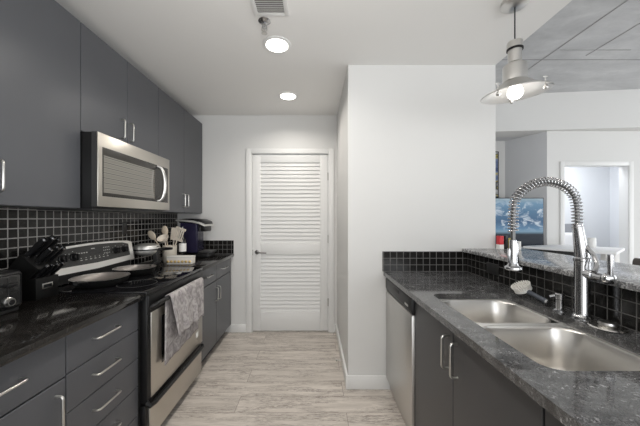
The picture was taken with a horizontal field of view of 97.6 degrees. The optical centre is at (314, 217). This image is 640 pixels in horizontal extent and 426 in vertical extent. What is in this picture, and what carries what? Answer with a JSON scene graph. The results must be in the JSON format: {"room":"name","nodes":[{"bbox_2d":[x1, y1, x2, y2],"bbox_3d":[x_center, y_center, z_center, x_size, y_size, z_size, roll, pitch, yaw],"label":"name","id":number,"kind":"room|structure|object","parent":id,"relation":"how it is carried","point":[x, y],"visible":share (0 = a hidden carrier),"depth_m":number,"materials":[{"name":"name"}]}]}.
{"room":"kitchen","nodes":[
{"label":"kitchen","id":0,"kind":"room"},
{"bbox_2d":[178,115,336,331],"bbox_3d":[-0.674,0.068,3.335,1.872,2.535,0.120,0,0,0],"label":"wall","id":1,"kind":"structure","parent":0,"point":[226,139],"depth_m":3.27,"materials":[{"name":"white paint"}]},
{"bbox_2d":[177,240,233,253],"bbox_3d":[-1.274,0.339,3.271,0.657,0.156,0.008,0,0,0],"label":"tiled wall","id":2,"kind":"structure","parent":1,"relation":"attached to","point":[222,246],"depth_m":3.27,"materials":[{"name":"black tile"}]},
{"bbox_2d":[231,324,335,332],"bbox_3d":[-0.354,1.288,3.268,1.232,0.095,0.014,0,0,0],"label":"baseboard","id":3,"kind":"structure","parent":1,"relation":"attached to","point":[235,328],"depth_m":3.26,"materials":[{"name":"white paint"}]},
{"bbox_2d":[246,149,333,332],"bbox_3d":[-0.285,0.264,3.316,1.024,2.142,0.118,0,0,0],"label":"trim","id":4,"kind":"structure","parent":1,"relation":"attached to","point":[249,152],"depth_m":3.26,"materials":[{"name":"white paint"}]},
{"bbox_2d":[252,155,328,329],"bbox_3d":[-0.280,0.288,3.266,0.892,2.057,0.093,0,0,0],"label":"door","id":5,"kind":"structure","parent":1,"relation":"in","point":[291,237],"depth_m":3.28,"materials":[{"name":"white paint"}]},
{"bbox_2d":[160,330,405,425],"bbox_3d":[2.650,1.385,0.900,8.900,0.100,8.000,0,0,0],"label":"floor","id":6,"kind":"structure","parent":0,"point":[257,377],"depth_m":2.17,"materials":[{"name":"grey wood"}]},
{"bbox_2d":[0,337,64,425],"bbox_3d":[-1.268,0.892,0.827,0.665,0.886,0.531,0,0,0],"label":"base cabinet","id":7,"kind":"object","parent":6,"relation":"on","point":[32,386],"visible":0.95,"depth_m":0.98,"materials":[{"name":"grey wood"}]},
{"bbox_2d":[63,302,137,425],"bbox_3d":[-1.268,0.892,1.317,0.665,0.886,0.445,0,0,0],"label":"base cabinet","id":8,"kind":"object","parent":6,"relation":"on","point":[101,376],"visible":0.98,"depth_m":1.29,"materials":[{"name":"grey wood"}]},
{"bbox_2d":[26,240,206,425],"bbox_3d":[-1.236,0.752,1.933,0.728,1.166,0.775,0,0,0],"label":"stove","id":9,"kind":"object","parent":6,"relation":"on","point":[161,386],"visible":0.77,"depth_m":1.73,"materials":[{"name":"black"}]},
{"bbox_2d":[68,272,130,288],"bbox_3d":[-1.292,0.370,1.704,0.367,0.071,0.305,0,0,44],"label":"frying pan","id":10,"kind":"object","parent":9,"relation":"on","point":[103,279],"visible":1,"depth_m":1.71,"materials":[{"name":"black metal"}]},
{"bbox_2d":[58,267,201,295],"bbox_3d":[-1.213,0.418,1.933,0.574,0.023,0.774,0,0,0],"label":"cooktop","id":11,"kind":"object","parent":9,"relation":"in","point":[161,279],"depth_m":1.74,"materials":[{"name":"black glass"}]},
{"bbox_2d":[112,260,161,275],"bbox_3d":[-1.291,0.371,2.058,0.317,0.070,0.271,0,0,-34],"label":"frying pan","id":12,"kind":"object","parent":9,"relation":"on","point":[138,269],"visible":0.85,"depth_m":2.07,"materials":[{"name":"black metal"}]},
{"bbox_2d":[165,277,203,364],"bbox_3d":[-0.868,0.680,1.925,0.068,0.440,0.510,0,0,0],"label":"dish towel","id":13,"kind":"object","parent":9,"relation":"hanging from","point":[183,311],"visible":0.99,"depth_m":1.84,"materials":[{"name":"grey fabric"}]},
{"bbox_2d":[200,258,230,362],"bbox_3d":[-1.268,0.892,2.792,0.665,0.886,0.927,0,0,0],"label":"base cabinet","id":14,"kind":"object","parent":6,"relation":"on","point":[216,319],"visible":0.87,"depth_m":2.74,"materials":[{"name":"grey wood"}]},
{"bbox_2d":[144,254,233,270],"bbox_3d":[-1.270,0.432,2.796,0.664,0.030,0.942,0,0,0],"label":"countertop","id":15,"kind":"structure","parent":14,"relation":"on","point":[205,263],"depth_m":2.63,"materials":[{"name":"black stone"}]},
{"bbox_2d":[133,243,172,265],"bbox_3d":[-1.413,0.320,2.417,0.314,0.194,0.210,0,0,27],"label":"pot","id":16,"kind":"object","parent":15,"relation":"on","point":[143,249],"visible":0.88,"depth_m":2.39,"materials":[{"name":"silver metal"}]},
{"bbox_2d":[162,245,176,262],"bbox_3d":[-1.375,0.340,2.660,0.128,0.155,0.128,0,0,0],"label":"utensil crock","id":17,"kind":"object","parent":15,"relation":"on","point":[166,253],"visible":0.66,"depth_m":2.61,"materials":[{"name":"beige ceramic"}]},
{"bbox_2d":[148,231,162,251],"bbox_3d":[-1.470,0.259,2.636,0.185,0.282,0.025,0,0,-11],"label":"wooden spoon","id":18,"kind":"object","parent":17,"relation":"in","point":[151,234],"visible":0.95,"depth_m":2.62,"materials":[{"name":"brown wood"}]},
{"bbox_2d":[157,234,167,245],"bbox_3d":[-1.395,0.274,2.581,0.106,0.248,0.092,0,0,-31],"label":"ladle","id":19,"kind":"object","parent":17,"relation":"in","point":[162,238],"visible":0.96,"depth_m":2.60,"materials":[{"name":"beige wood"}]},
{"bbox_2d":[162,226,167,245],"bbox_3d":[-1.422,0.236,2.690,0.097,0.324,0.023,0,0,6],"label":"wooden spoon","id":20,"kind":"object","parent":17,"relation":"in","point":[164,228],"visible":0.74,"depth_m":2.68,"materials":[{"name":"brown wood"}]},
{"bbox_2d":[170,228,178,245],"bbox_3d":[-1.346,0.245,2.687,0.079,0.305,0.025,0,0,0],"label":"spatula","id":21,"kind":"object","parent":17,"relation":"in","point":[172,229],"visible":0.4,"depth_m":2.69,"materials":[{"name":"beige wood"}]},
{"bbox_2d":[172,226,185,245],"bbox_3d":[-1.292,0.238,2.649,0.159,0.321,0.018,0,0,6],"label":"slotted turner","id":22,"kind":"object","parent":17,"relation":"in","point":[177,228],"visible":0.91,"depth_m":2.65,"materials":[{"name":"beige wood"}]},
{"bbox_2d":[166,255,195,263],"bbox_3d":[-1.216,0.381,2.552,0.229,0.072,0.102,0,0,0],"label":"trinket box","id":23,"kind":"object","parent":15,"relation":"on","point":[172,259],"visible":1,"depth_m":2.51,"materials":[{"name":"white ceramic"}]},
{"bbox_2d":[179,227,185,254],"bbox_3d":[-1.295,0.252,2.750,0.067,0.330,0.067,0,0,0],"label":"oil bottle","id":24,"kind":"object","parent":15,"relation":"on","point":[182,245],"visible":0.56,"depth_m":2.72,"materials":[{"name":"black glass"}]},
{"bbox_2d":[176,218,216,257],"bbox_3d":[-1.245,0.211,2.980,0.340,0.412,0.264,0,0,0],"label":"coffee maker","id":25,"kind":"object","parent":15,"relation":"on","point":[194,227],"visible":0.9,"depth_m":2.87,"materials":[{"name":"black plastic"}]},
{"bbox_2d":[198,249,216,252],"bbox_3d":[-1.145,0.356,3.000,0.140,0.022,0.160,0,0,0],"label":"drip tray","id":26,"kind":"object","parent":25,"relation":"on","point":[199,250],"depth_m":2.97,"materials":[{"name":"grey metal"}]},
{"bbox_2d":[386,278,414,425],"bbox_3d":[0.851,0.890,1.888,0.599,0.879,0.576,0,0,0],"label":"dishwasher","id":27,"kind":"object","parent":6,"relation":"on","point":[400,308],"visible":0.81,"depth_m":1.79,"materials":[{"name":"silver metal"}]},
{"bbox_2d":[415,302,544,425],"bbox_3d":[0.861,0.894,1.149,0.648,0.882,0.895,0,0,0],"label":"base cabinet","id":28,"kind":"object","parent":6,"relation":"on","point":[455,385],"visible":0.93,"depth_m":1.11,"materials":[{"name":"grey wood"}]},
{"bbox_2d":[384,271,639,425],"bbox_3d":[0.862,0.432,0.593,0.646,0.030,3.186,0,0,0],"label":"countertop","id":29,"kind":"structure","parent":28,"relation":"on","point":[574,398],"depth_m":0.85,"materials":[{"name":"grey stone"}]},
{"bbox_2d":[511,280,551,305],"bbox_3d":[1.093,0.372,1.422,0.093,0.084,0.208,0,0,0],"label":"dish brush","id":30,"kind":"object","parent":29,"relation":"on","point":[521,287],"visible":1,"depth_m":1.44,"materials":[{"name":"white plastic"}]},
{"bbox_2d":[440,299,639,370],"bbox_3d":[0.850,0.544,1.153,0.500,0.192,0.865,0,0,0],"label":"sink","id":31,"kind":"object","parent":29,"relation":"in","point":[558,346],"visible":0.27,"depth_m":1.15,"materials":[{"name":"silver metal"}]},
{"bbox_2d":[549,292,566,311],"bbox_3d":[1.100,0.378,1.262,0.058,0.078,0.048,0,0,0],"label":"soap dispenser","id":32,"kind":"object","parent":29,"relation":"on","point":[559,297],"visible":1,"depth_m":1.25,"materials":[{"name":"silver metal"}]},
{"bbox_2d":[504,177,616,319],"bbox_3d":[0.978,0.122,1.123,0.355,0.590,0.168,0,0,0],"label":"faucet","id":33,"kind":"object","parent":29,"relation":"on","point":[583,274],"visible":1,"depth_m":1.16,"materials":[{"name":"silver metal"}]},
{"bbox_2d":[587,319,629,332],"bbox_3d":[1.112,0.405,1.062,0.112,0.025,0.112,0,0,0],"label":"stopper","id":34,"kind":"object","parent":29,"relation":"on","point":[605,325],"visible":1,"depth_m":1.04,"materials":[{"name":"metal"}]},
{"bbox_2d":[545,410,564,425],"bbox_3d":[0.861,0.894,0.399,0.648,0.882,0.596,0,0,0],"label":"base cabinet","id":35,"kind":"object","parent":6,"relation":"on","point":[550,420],"visible":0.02,"depth_m":0.68,"materials":[{"name":"grey wood"}]},
{"bbox_2d":[565,224,572,244],"bbox_3d":[3.710,0.715,4.183,1.020,1.240,0.865,0,0,0],"label":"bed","id":36,"kind":"object","parent":6,"relation":"on","point":[568,230],"visible":0.06,"depth_m":4.42,"materials":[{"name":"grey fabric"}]},
{"bbox_2d":[565,233,572,244],"bbox_3d":[3.910,0.475,4.495,0.580,0.480,0.150,0,0,0],"label":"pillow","id":37,"kind":"object","parent":36,"relation":"on","point":[568,236],"depth_m":4.42,"materials":[{"name":"white fabric"}]},
{"bbox_2d":[523,245,624,262],"bbox_3d":[2.883,0.829,3.125,0.627,1.012,0.742,0,0,-36],"label":"bar table","id":38,"kind":"object","parent":6,"relation":"on","point":[559,249],"visible":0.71,"depth_m":2.98,"materials":[{"name":"white laminate"}]},
{"bbox_2d":[587,238,595,247],"bbox_3d":[3.040,0.270,3.070,0.072,0.105,0.072,0,0,0],"label":"cup","id":39,"kind":"object","parent":38,"relation":"on","point":[591,241],"visible":0.85,"depth_m":3.04,"materials":[{"name":"white ceramic"}]},
{"bbox_2d":[632,258,639,265],"bbox_3d":[1.830,0.790,1.505,0.340,1.089,0.460,0,0,0],"label":"bar stool","id":40,"kind":"object","parent":6,"relation":"on","point":[636,261],"visible":0.16,"depth_m":1.71,"materials":[{"name":"grey leather"}]},
{"bbox_3d":[-1.268,0.892,0.230,0.665,0.886,0.657,0,0,0],"label":"base cabinet","id":41,"kind":"object","parent":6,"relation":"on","visible":0},
{"bbox_2d":[0,294,143,366],"bbox_3d":[-1.270,0.432,0.721,0.664,0.030,1.641,0,0,0],"label":"countertop","id":42,"kind":"structure","parent":41,"relation":"on","point":[35,325],"depth_m":1.16,"materials":[{"name":"black stone"}]},
{"bbox_2d":[0,270,21,314],"bbox_3d":[-1.444,0.325,1.143,0.281,0.184,0.285,0,0,0],"label":"toaster","id":43,"kind":"object","parent":42,"relation":"on","point":[10,280],"visible":1,"depth_m":1.22,"materials":[{"name":"black plastic"}]},
{"bbox_2d":[7,254,57,300],"bbox_3d":[-1.486,0.302,1.470,0.199,0.231,0.126,0,0,0],"label":"knife block","id":44,"kind":"object","parent":42,"relation":"on","point":[33,289],"visible":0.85,"depth_m":1.41,"materials":[{"name":"black wood"}]},
{"bbox_2d":[25,237,47,257],"bbox_3d":[-1.423,0.151,1.432,0.109,0.106,0.020,0,0,0],"label":"kitchen knife","id":45,"kind":"object","parent":44,"relation":"in","point":[43,240],"visible":1,"depth_m":1.42,"materials":[{"name":"black plastic"}]},
{"bbox_2d":[34,265,49,277],"bbox_3d":[-1.388,0.273,1.425,0.074,0.072,0.015,0,0,0],"label":"kitchen knife","id":46,"kind":"object","parent":44,"relation":"in","point":[45,267],"visible":1,"depth_m":1.42,"materials":[{"name":"black plastic"}]},
{"bbox_2d":[34,247,53,263],"bbox_3d":[-1.384,0.193,1.432,0.092,0.089,0.020,0,0,0],"label":"kitchen knife","id":47,"kind":"object","parent":44,"relation":"in","point":[49,250],"visible":1,"depth_m":1.42,"materials":[{"name":"black plastic"}]},
{"bbox_2d":[33,235,55,256],"bbox_3d":[-1.420,0.147,1.470,0.117,0.114,0.020,0,0,0],"label":"kitchen knife","id":48,"kind":"object","parent":44,"relation":"in","point":[51,239],"visible":0.77,"depth_m":1.46,"materials":[{"name":"black plastic"}]},
{"bbox_2d":[40,264,54,276],"bbox_3d":[-1.388,0.273,1.455,0.074,0.072,0.015,0,0,0],"label":"kitchen knife","id":49,"kind":"object","parent":44,"relation":"in","point":[52,266],"visible":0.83,"depth_m":1.45,"materials":[{"name":"black plastic"}]},
{"bbox_2d":[40,236,60,254],"bbox_3d":[-1.423,0.151,1.508,0.109,0.106,0.020,0,0,0],"label":"kitchen knife","id":50,"kind":"object","parent":44,"relation":"in","point":[58,238],"visible":0.41,"depth_m":1.50,"materials":[{"name":"black plastic"}]},
{"bbox_2d":[41,245,60,262],"bbox_3d":[-1.382,0.191,1.470,0.096,0.093,0.020,0,0,0],"label":"kitchen knife","id":51,"kind":"object","parent":44,"relation":"in","point":[56,248],"visible":0.83,"depth_m":1.46,"materials":[{"name":"black plastic"}]},
{"bbox_2d":[46,263,59,275],"bbox_3d":[-1.388,0.273,1.485,0.074,0.072,0.015,0,0,0],"label":"kitchen knife","id":52,"kind":"object","parent":44,"relation":"in","point":[57,265],"visible":0.82,"depth_m":1.48,"materials":[{"name":"black plastic"}]},
{"bbox_2d":[48,246,65,261],"bbox_3d":[-1.385,0.195,1.508,0.088,0.086,0.020,0,0,0],"label":"kitchen knife","id":53,"kind":"object","parent":44,"relation":"in","point":[63,248],"visible":0.79,"depth_m":1.50,"materials":[{"name":"black plastic"}]},
{"bbox_2d":[51,262,64,274],"bbox_3d":[-1.388,0.273,1.515,0.074,0.072,0.015,0,0,0],"label":"kitchen knife","id":54,"kind":"object","parent":44,"relation":"in","point":[62,264],"visible":0.8,"depth_m":1.51,"materials":[{"name":"black plastic"}]},
{"bbox_3d":[2.165,0.885,3.400,1.230,0.900,0.180,0,0,0],"label":"media console","id":55,"kind":"object","parent":6,"relation":"on","visible":0},
{"bbox_2d":[495,198,543,247],"bbox_3d":[2.285,0.094,3.430,1.010,0.682,0.140,0,0,0],"label":"television","id":56,"kind":"object","parent":55,"relation":"on","point":[531,210],"visible":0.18,"depth_m":3.40,"materials":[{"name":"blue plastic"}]},
{"bbox_2d":[55,0,571,114],"bbox_3d":[-0.190,-1.260,0.138,3.220,0.120,6.475,0,0,0],"label":"ceiling","id":57,"kind":"structure","parent":0,"point":[210,57],"depth_m":1.88,"materials":[{"name":"white paint"}]},
{"bbox_2d":[258,17,270,34],"bbox_3d":[-0.305,-1.161,1.705,0.074,0.077,0.074,0,0,0],"label":"sprinkler","id":58,"kind":"object","parent":57,"relation":"attached to","point":[264,21],"visible":1,"depth_m":1.69,"materials":[{"name":"silver metal"}]},
{"bbox_2d":[250,0,288,15],"bbox_3d":[-0.253,-1.196,1.492,0.205,0.009,0.325,0,0,0],"label":"ceiling vent","id":59,"kind":"object","parent":57,"relation":"in","point":[260,7],"visible":1,"depth_m":1.59,"materials":[{"name":"white metal"}]},
{"bbox_2d":[263,36,290,53],"bbox_3d":[-0.260,-1.196,1.942,0.196,0.009,0.196,0,0,0],"label":"recessed light","id":60,"kind":"object","parent":57,"relation":"in","point":[273,44],"visible":1,"depth_m":1.93,"materials":[{"name":"white paint"}]},
{"bbox_2d":[278,92,297,100],"bbox_3d":[-0.260,-1.196,2.754,0.196,0.009,0.196,0,0,0],"label":"recessed light","id":61,"kind":"object","parent":57,"relation":"in","point":[288,96],"visible":1,"depth_m":2.75,"materials":[{"name":"white paint"}]},
{"bbox_2d":[481,0,553,103],"bbox_3d":[1.114,-0.929,1.555,0.329,0.541,0.330,0,0,0],"label":"pendant lamp","id":62,"kind":"object","parent":57,"relation":"hanging from","point":[516,85],"visible":1,"depth_m":1.53,"materials":[{"name":"silver metal"}]},
{"bbox_2d":[337,65,494,374],"bbox_3d":[0.841,-0.104,2.972,1.158,2.878,1.556,0,0,0],"label":"wall","id":63,"kind":"structure","parent":0,"point":[416,143],"depth_m":2.19,"materials":[{"name":"white paint"}]},
{"bbox_2d":[336,324,347,388],"bbox_3d":[0.254,1.282,2.720,0.016,0.105,1.083,0,0,0],"label":"baseboard","id":64,"kind":"structure","parent":63,"relation":"attached to","point":[344,369],"depth_m":2.48,"materials":[{"name":"white paint"}]},
{"bbox_2d":[348,375,389,388],"bbox_3d":[0.431,1.282,2.186,0.338,0.105,0.016,0,0,0],"label":"baseboard","id":65,"kind":"structure","parent":63,"relation":"attached to","point":[354,381],"depth_m":2.18,"materials":[{"name":"white paint"}]},
{"bbox_2d":[382,251,465,270],"bbox_3d":[0.859,0.339,2.190,0.653,0.156,0.008,0,0,0],"label":"tiled wall","id":66,"kind":"structure","parent":63,"relation":"attached to","point":[391,260],"depth_m":2.19,"materials":[{"name":"black tile"}]},
{"bbox_2d":[495,141,504,197],"bbox_3d":[2.055,0.115,4.000,1.270,2.440,0.100,0,0,0],"label":"wall","id":67,"kind":"structure","parent":0,"point":[499,145],"depth_m":3.95,"materials":[{"name":"white paint"}]},
{"bbox_2d":[495,151,498,197],"bbox_3d":[2.394,-0.610,3.939,0.388,0.650,0.022,0,0,0],"label":"wall picture","id":68,"kind":"object","parent":67,"relation":"attached to","point":[496,152],"visible":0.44,"depth_m":3.93,"materials":[{"name":"multicoloured paper"}]},
{"bbox_2d":[495,137,519,140],"bbox_3d":[2.163,-1.135,3.905,1.486,0.100,0.290,0,0,0],"label":"ceiling","id":69,"kind":"structure","parent":0,"point":[496,138],"depth_m":3.82,"materials":[{"name":"grey paint"}]},
{"bbox_2d":[505,131,546,248],"bbox_3d":[2.840,0.115,3.775,0.300,2.440,0.550,0,0,0],"label":"wall","id":70,"kind":"structure","parent":0,"point":[525,157],"depth_m":3.70,"materials":[{"name":"grey paint"}]},
{"bbox_2d":[495,0,639,92],"bbox_3d":[4.250,-1.492,0.325,5.700,0.345,6.850,0,0,0],"label":"ceiling","id":71,"kind":"structure","parent":0,"point":[576,16],"depth_m":2.55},
{"bbox_2d":[502,0,639,69],"bbox_3d":[2.984,-1.541,1.118,4.398,0.004,7.462,0,0,38],"label":"conduit","id":72,"kind":"object","parent":71,"relation":"attached to","point":[626,0],"depth_m":2.67,"materials":[{"name":"grey metal"}]},
{"bbox_2d":[495,89,639,136],"bbox_3d":[4.260,-1.315,3.390,5.680,0.460,0.740,0,0,0],"label":"wall","id":73,"kind":"structure","parent":0,"point":[606,110],"depth_m":3.43,"materials":[{"name":"white paint"}]},
{"bbox_2d":[565,167,618,259],"bbox_3d":[3.975,0.115,4.185,1.950,2.440,1.130,0,0,0],"label":"wall","id":74,"kind":"structure","parent":0,"point":[598,187],"depth_m":4.62,"materials":[{"name":"white paint"}]},
{"bbox_2d":[547,131,639,257],"bbox_3d":[5.003,0.115,3.550,4.194,2.440,0.100,0,0,0],"label":"wall","id":75,"kind":"structure","parent":0,"point":[561,145],"depth_m":3.50,"materials":[{"name":"white paint"}]},
{"bbox_2d":[560,161,633,263],"bbox_3d":[3.522,0.315,3.546,0.915,2.040,0.117,0,0,0],"label":"trim","id":76,"kind":"structure","parent":75,"relation":"attached to","point":[626,168],"depth_m":3.49,"materials":[{"name":"white paint"}]},
{"bbox_3d":[1.247,0.800,0.597,0.107,1.070,3.194,0,0,0],"label":"wall","id":77,"kind":"structure","parent":0,"visible":0},
{"bbox_2d":[462,248,639,291],"bbox_3d":[1.391,0.251,0.596,0.477,0.026,3.192,0,0,0],"label":"countertop","id":78,"kind":"structure","parent":77,"relation":"on","point":[627,275],"depth_m":1.46,"materials":[{"name":"stone"}]},
{"bbox_2d":[496,236,503,248],"bbox_3d":[1.424,0.188,2.150,0.033,0.100,0.041,0,0,0],"label":"carton","id":79,"kind":"object","parent":78,"relation":"on","point":[499,239],"visible":1,"depth_m":2.13,"materials":[{"name":"red"}]},
{"bbox_2d":[504,236,507,248],"bbox_3d":[1.466,0.188,2.150,0.036,0.100,0.036,0,0,0],"label":"spice jar","id":80,"kind":"object","parent":78,"relation":"on","point":[505,237],"visible":0.73,"depth_m":2.14,"materials":[{"name":"glass"}]},
{"bbox_2d":[466,253,639,331],"bbox_3d":[1.189,0.341,0.593,0.008,0.152,3.186,0,0,0],"label":"tiled wall","id":81,"kind":"structure","parent":77,"relation":"attached to","point":[621,306],"depth_m":1.31,"materials":[{"name":"black tile"}]},
{"bbox_2d":[487,262,498,275],"bbox_3d":[1.182,0.337,1.860,0.006,0.072,0.120,0,0,0],"label":"wall outlet","id":82,"kind":"object","parent":81,"relation":"attached to","point":[492,268],"visible":1,"depth_m":1.84,"materials":[{"name":"black plastic"}]},
{"bbox_3d":[-1.680,0.067,0.147,0.140,2.535,6.495,0,0,0],"label":"wall","id":83,"kind":"structure","parent":0,"visible":0},
{"bbox_2d":[0,208,177,286],"bbox_3d":[-1.606,0.181,1.137,0.008,0.532,4.275,0,0,0],"label":"tiled wall","id":84,"kind":"structure","parent":83,"relation":"attached to","point":[20,228],"depth_m":1.87,"materials":[{"name":"black tile"}]},
{"bbox_2d":[0,0,79,208],"bbox_3d":[-1.442,-0.578,1.349,0.333,1.049,0.437,0,0,0],"label":"upper cabinet","id":85,"kind":"object","parent":84,"relation":"attached to","point":[40,39],"visible":1,"depth_m":1.33,"materials":[{"name":"wood"}]},
{"bbox_2d":[123,222,126,233],"bbox_3d":[-1.599,0.085,2.360,0.006,0.100,0.050,0,0,0],"label":"wall outlet","id":86,"kind":"object","parent":84,"relation":"attached to","point":[124,223],"visible":1,"depth_m":2.36,"materials":[{"name":"black plastic"}]},
{"bbox_2d":[158,87,201,212],"bbox_3d":[-1.442,-0.578,2.812,0.333,1.049,0.915,0,0,0],"label":"upper cabinet","id":87,"kind":"object","parent":84,"relation":"attached to","point":[179,132],"visible":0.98,"depth_m":2.74,"materials":[{"name":"wood"}]},
{"bbox_2d":[80,22,157,154],"bbox_3d":[-1.442,-0.796,1.962,0.333,0.612,0.781,0,0,0],"label":"upper cabinet","id":88,"kind":"object","parent":83,"relation":"attached to","point":[117,101],"visible":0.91,"depth_m":1.83,"materials":[{"name":"wood"}]},
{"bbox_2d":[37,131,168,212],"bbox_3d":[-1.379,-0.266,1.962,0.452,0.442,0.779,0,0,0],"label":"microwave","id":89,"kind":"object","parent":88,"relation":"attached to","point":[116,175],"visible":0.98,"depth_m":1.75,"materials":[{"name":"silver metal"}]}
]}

